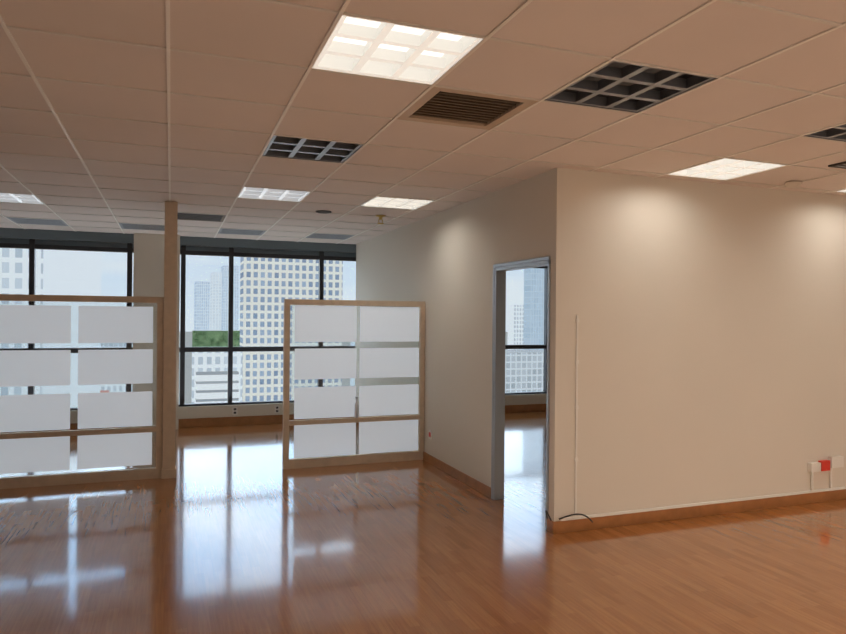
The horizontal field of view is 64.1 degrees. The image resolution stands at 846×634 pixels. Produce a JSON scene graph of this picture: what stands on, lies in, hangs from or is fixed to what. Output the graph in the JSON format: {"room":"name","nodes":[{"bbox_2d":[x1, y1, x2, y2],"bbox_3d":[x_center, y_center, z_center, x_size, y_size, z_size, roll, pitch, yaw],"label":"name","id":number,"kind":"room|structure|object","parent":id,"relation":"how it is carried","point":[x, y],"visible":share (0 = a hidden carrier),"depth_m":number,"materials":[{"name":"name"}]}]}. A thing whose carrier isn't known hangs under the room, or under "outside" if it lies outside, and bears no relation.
{"room":"empty office","nodes":[
{"label":"empty office","id":0,"kind":"room"},
{"bbox_2d":[0,228,546,428],"bbox_3d":[-1.996,0.183,10.498,22.000,2.874,0.520,1,0,-20],"label":"wall","id":1,"kind":"structure","parent":0,"point":[148,275],"depth_m":9.58,"materials":[{"name":"paint"}]},
{"bbox_2d":[232,407,237,414],"bbox_3d":[-2.799,1.398,10.046,0.075,0.115,0.011,1,0,-20],"label":"outlet","id":2,"kind":"object","parent":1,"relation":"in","point":[234,410],"visible":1,"depth_m":10.04,"materials":[{"name":"white plastic"}]},
{"bbox_2d":[0,404,545,432],"bbox_3d":[-4.336,1.535,9.471,16.920,0.130,0.014,1,0,-20],"label":"baseboard","id":3,"kind":"structure","parent":1,"relation":"in","point":[227,421],"depth_m":10.08,"materials":[{"name":"brown wood"}]},
{"bbox_2d":[0,238,547,410],"bbox_3d":[-1.981,0.074,10.460,22.000,2.494,0.100,1,0,-20],"label":"glazing","id":4,"kind":"object","parent":1,"relation":"in","point":[31,245],"visible":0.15,"depth_m":10.06,"materials":[{"name":"grey"}]},
{"bbox_2d":[275,405,279,412],"bbox_3d":[-2.218,1.403,10.262,0.075,0.115,0.011,1,0,-20],"label":"outlet","id":5,"kind":"object","parent":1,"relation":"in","point":[277,408],"visible":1,"depth_m":10.26,"materials":[{"name":"white plastic"}]},
{"bbox_2d":[0,411,845,633],"bbox_3d":[0.689,1.702,3.269,22.000,0.120,16.050,1,0,-20],"label":"floor","id":6,"kind":"structure","parent":0,"point":[236,529],"depth_m":4.60,"materials":[{"name":"laminate"}]},
{"bbox_2d":[0,201,177,488],"bbox_3d":[-3.309,0.222,6.538,1.752,2.772,0.144,1,0,-20],"label":"glass screen","id":7,"kind":"object","parent":6,"relation":"on","point":[42,449],"visible":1,"depth_m":6.56,"materials":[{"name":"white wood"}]},
{"bbox_2d":[282,299,424,468],"bbox_3d":[-0.737,0.723,7.486,1.603,1.815,0.086,1,0,-20],"label":"glass screen","id":8,"kind":"object","parent":6,"relation":"on","point":[331,439],"visible":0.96,"depth_m":7.47,"materials":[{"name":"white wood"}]},
{"bbox_2d":[0,0,845,243],"bbox_3d":[0.833,-1.146,2.970,23.196,0.030,15.876,1,0,-20],"label":"grid","id":9,"kind":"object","parent":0,"point":[309,68],"depth_m":3.86,"materials":[{"name":"beige metal"}]},
{"bbox_2d":[6,217,67,225],"bbox_3d":[-4.763,-1.210,8.369,0.594,0.058,0.594,1,0,-20],"label":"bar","id":10,"kind":"object","parent":9,"relation":"in","point":[38,221],"visible":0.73,"depth_m":8.37,"materials":[{"name":"grey metal"}]},
{"bbox_2d":[119,223,164,230],"bbox_3d":[-3.620,-1.199,8.795,0.594,0.058,0.594,1,0,-20],"label":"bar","id":11,"kind":"object","parent":9,"relation":"in","point":[142,227],"visible":0.48,"depth_m":8.77,"materials":[{"name":"grey metal"}]},
{"bbox_2d":[177,213,225,221],"bbox_3d":[-2.622,-1.191,7.866,0.594,0.058,0.594,1,0,-20],"label":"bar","id":12,"kind":"object","parent":9,"relation":"in","point":[200,217],"visible":0.52,"depth_m":7.89,"materials":[{"name":"grey metal"}]},
{"bbox_2d":[218,228,265,235],"bbox_3d":[-2.477,-1.189,9.222,0.594,0.058,0.594,1,0,-20],"label":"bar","id":13,"kind":"object","parent":9,"relation":"in","point":[240,231],"visible":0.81,"depth_m":9.25,"materials":[{"name":"grey metal"}]},
{"bbox_2d":[306,233,354,239],"bbox_3d":[-1.334,-1.179,9.649,0.594,0.058,0.594,1,0,-20],"label":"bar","id":14,"kind":"object","parent":9,"relation":"in","point":[328,236],"visible":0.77,"depth_m":9.66,"materials":[{"name":"grey metal"}]},
{"bbox_2d":[375,215,385,223],"bbox_3d":[-0.477,-1.093,7.602,0.120,0.096,0.120,1,0,-20],"label":"sprinkler","id":15,"kind":"object","parent":9,"relation":"attached to","point":[380,217],"visible":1,"depth_m":7.58,"materials":[{"name":"gold metal"}]},
{"bbox_2d":[785,181,801,187],"bbox_3d":[3.057,-1.090,5.570,0.124,0.042,0.124,1,0,-20],"label":"smoke detector","id":16,"kind":"object","parent":9,"relation":"attached to","point":[792,184],"visible":1,"depth_m":5.53,"materials":[{"name":"beige plastic"}]},
{"bbox_2d":[0,0,845,243],"bbox_3d":[0.833,-1.146,2.970,23.172,0.015,15.852,1,0,-20],"label":"ceiling","id":17,"kind":"structure","parent":0,"point":[719,38],"depth_m":3.68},
{"bbox_2d":[316,210,330,213],"bbox_3d":[-1.086,-1.148,7.375,0.176,0.012,0.176,1,0,-20],"label":"ceiling speaker","id":18,"kind":"object","parent":17,"relation":"attached to","point":[323,211],"visible":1,"depth_m":7.33,"materials":[{"name":"grey metal"}]},
{"bbox_2d":[828,161,845,168],"bbox_3d":[3.326,-1.107,4.940,0.620,0.016,0.300,1,0,-20],"label":"ceiling air vent slot","id":19,"kind":"object","parent":17,"relation":"attached to","point":[842,165],"visible":1,"depth_m":4.93,"materials":[{"name":"grey metal"}]},
{"bbox_2d":[355,170,550,497],"bbox_3d":[-0.017,0.240,7.964,0.094,2.794,5.851,1,0,-20],"label":"wall","id":20,"kind":"structure","parent":0,"point":[445,260],"depth_m":6.86,"materials":[{"name":"paint"}]},
{"bbox_2d":[491,256,550,529],"bbox_3d":[0.841,0.586,5.671,0.104,2.115,0.970,1,0,-20],"label":"door frame","id":21,"kind":"structure","parent":20,"relation":"attached to","point":[498,381],"depth_m":6.06,"materials":[{"name":"silver metal"}]},
{"bbox_2d":[548,167,845,533],"bbox_3d":[5.703,0.289,6.916,10.078,2.794,0.096,1,0,-20],"label":"wall","id":22,"kind":"structure","parent":0,"point":[712,341],"depth_m":5.58,"materials":[{"name":"paint"}]},
{"bbox_2d":[545,510,592,522],"bbox_3d":[1.128,1.530,5.170,0.391,0.118,0.143,1,0,-20],"label":"cable","id":23,"kind":"object","parent":22,"relation":"attached to","point":[546,512],"visible":0.96,"depth_m":5.12,"materials":[{"name":"grey"}]},
{"bbox_2d":[560,486,845,520],"bbox_3d":[5.689,1.583,6.871,9.914,0.022,0.016,1,0,-20],"label":"trim","id":24,"kind":"structure","parent":22,"relation":"attached to","point":[693,504],"depth_m":5.59,"materials":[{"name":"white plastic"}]},
{"bbox_2d":[574,315,578,515],"bbox_3d":[1.179,0.759,5.186,0.029,1.545,0.012,1,0,-20],"label":"conduit","id":25,"kind":"object","parent":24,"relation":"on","point":[576,407],"visible":1,"depth_m":5.18,"materials":[{"name":"white plastic"}]},
{"bbox_2d":[807,461,822,490],"bbox_3d":[3.497,1.427,6.037,0.115,0.250,0.045,1,0,-20],"label":"outlet box","id":26,"kind":"object","parent":22,"relation":"attached to","point":[812,467],"depth_m":6.03,"materials":[{"name":"white plastic"}]},
{"bbox_2d":[818,455,843,488],"bbox_3d":[3.692,1.409,6.109,0.270,0.290,0.045,1,0,-20],"label":"outlet box","id":27,"kind":"object","parent":22,"relation":"attached to","point":[831,462],"depth_m":6.10,"materials":[{"name":"white plastic"}]},
{"bbox_3d":[0.759,-1.362,3.153,22.600,0.140,16.400,1,0,-20],"label":"ceiling","id":28,"kind":"structure","parent":0,"visible":0},
{"bbox_2d":[0,193,42,203],"bbox_3d":[-4.123,-1.233,6.654,0.594,0.112,0.594,1,0,-20],"label":"ceiling light","id":29,"kind":"object","parent":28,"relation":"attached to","point":[17,198],"visible":0.33,"depth_m":6.78,"materials":[{"name":"white plastic"}]},
{"bbox_2d":[238,187,309,201],"bbox_3d":[-1.411,-1.210,6.365,0.594,0.112,0.594,1,0,-20],"label":"ceiling light","id":30,"kind":"object","parent":28,"relation":"attached to","point":[271,194],"visible":0.38,"depth_m":6.43,"materials":[{"name":"white plastic"}]},
{"bbox_2d":[262,136,362,162],"bbox_3d":[-0.770,-1.205,4.650,0.594,0.112,0.594,1,0,-20],"label":"ceiling light","id":31,"kind":"object","parent":28,"relation":"attached to","point":[306,149],"visible":0.58,"depth_m":4.69,"materials":[{"name":"grey metal"}]},
{"bbox_2d":[361,197,432,208],"bbox_3d":[-0.268,-1.200,6.791,0.594,0.112,0.594,1,0,-20],"label":"ceiling light","id":32,"kind":"object","parent":28,"relation":"attached to","point":[386,202],"visible":0.4,"depth_m":6.86,"materials":[{"name":"white plastic"}]},
{"bbox_2d":[312,15,482,84],"bbox_3d":[-0.131,-1.200,2.936,0.594,0.112,0.594,1,0,-20],"label":"ceiling light","id":33,"kind":"object","parent":28,"relation":"attached to","point":[361,46],"visible":0.6,"depth_m":2.97,"materials":[{"name":"white plastic"}]},
{"bbox_2d":[397,87,537,129],"bbox_3d":[0.228,-1.192,3.720,0.594,0.108,0.594,1,0,-20],"label":"ceiling vent","id":34,"kind":"object","parent":28,"relation":"in","point":[445,106],"visible":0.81,"depth_m":3.73,"materials":[{"name":"beige metal"}]},
{"bbox_2d":[545,61,715,112],"bbox_3d":[1.012,-1.190,3.362,0.594,0.112,0.594,1,0,-20],"label":"ceiling light","id":35,"kind":"object","parent":28,"relation":"attached to","point":[622,86],"visible":0.52,"depth_m":3.39,"materials":[{"name":"grey metal"}]},
{"bbox_2d":[669,158,784,179],"bbox_3d":[2.300,-1.178,5.145,0.594,0.112,0.594,1,0,-20],"label":"ceiling light","id":36,"kind":"object","parent":28,"relation":"attached to","point":[724,169],"visible":0.35,"depth_m":5.19,"materials":[{"name":"white plastic"}]},
{"bbox_2d":[805,124,845,141],"bbox_3d":[2.727,-1.175,4.002,0.594,0.112,0.594,1,0,-20],"label":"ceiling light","id":37,"kind":"object","parent":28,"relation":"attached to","point":[837,133],"visible":0.36,"depth_m":4.20,"materials":[{"name":"grey metal"}]},
{"label":"outside","id":38,"kind":"structure","parent":0,"visible":0},
{"bbox_2d":[0,248,543,407],"bbox_3d":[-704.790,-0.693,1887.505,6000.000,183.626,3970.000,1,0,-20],"label":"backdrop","id":39,"kind":"structure","parent":38,"point":[60,289],"depth_m":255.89,"materials":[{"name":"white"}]}
]}

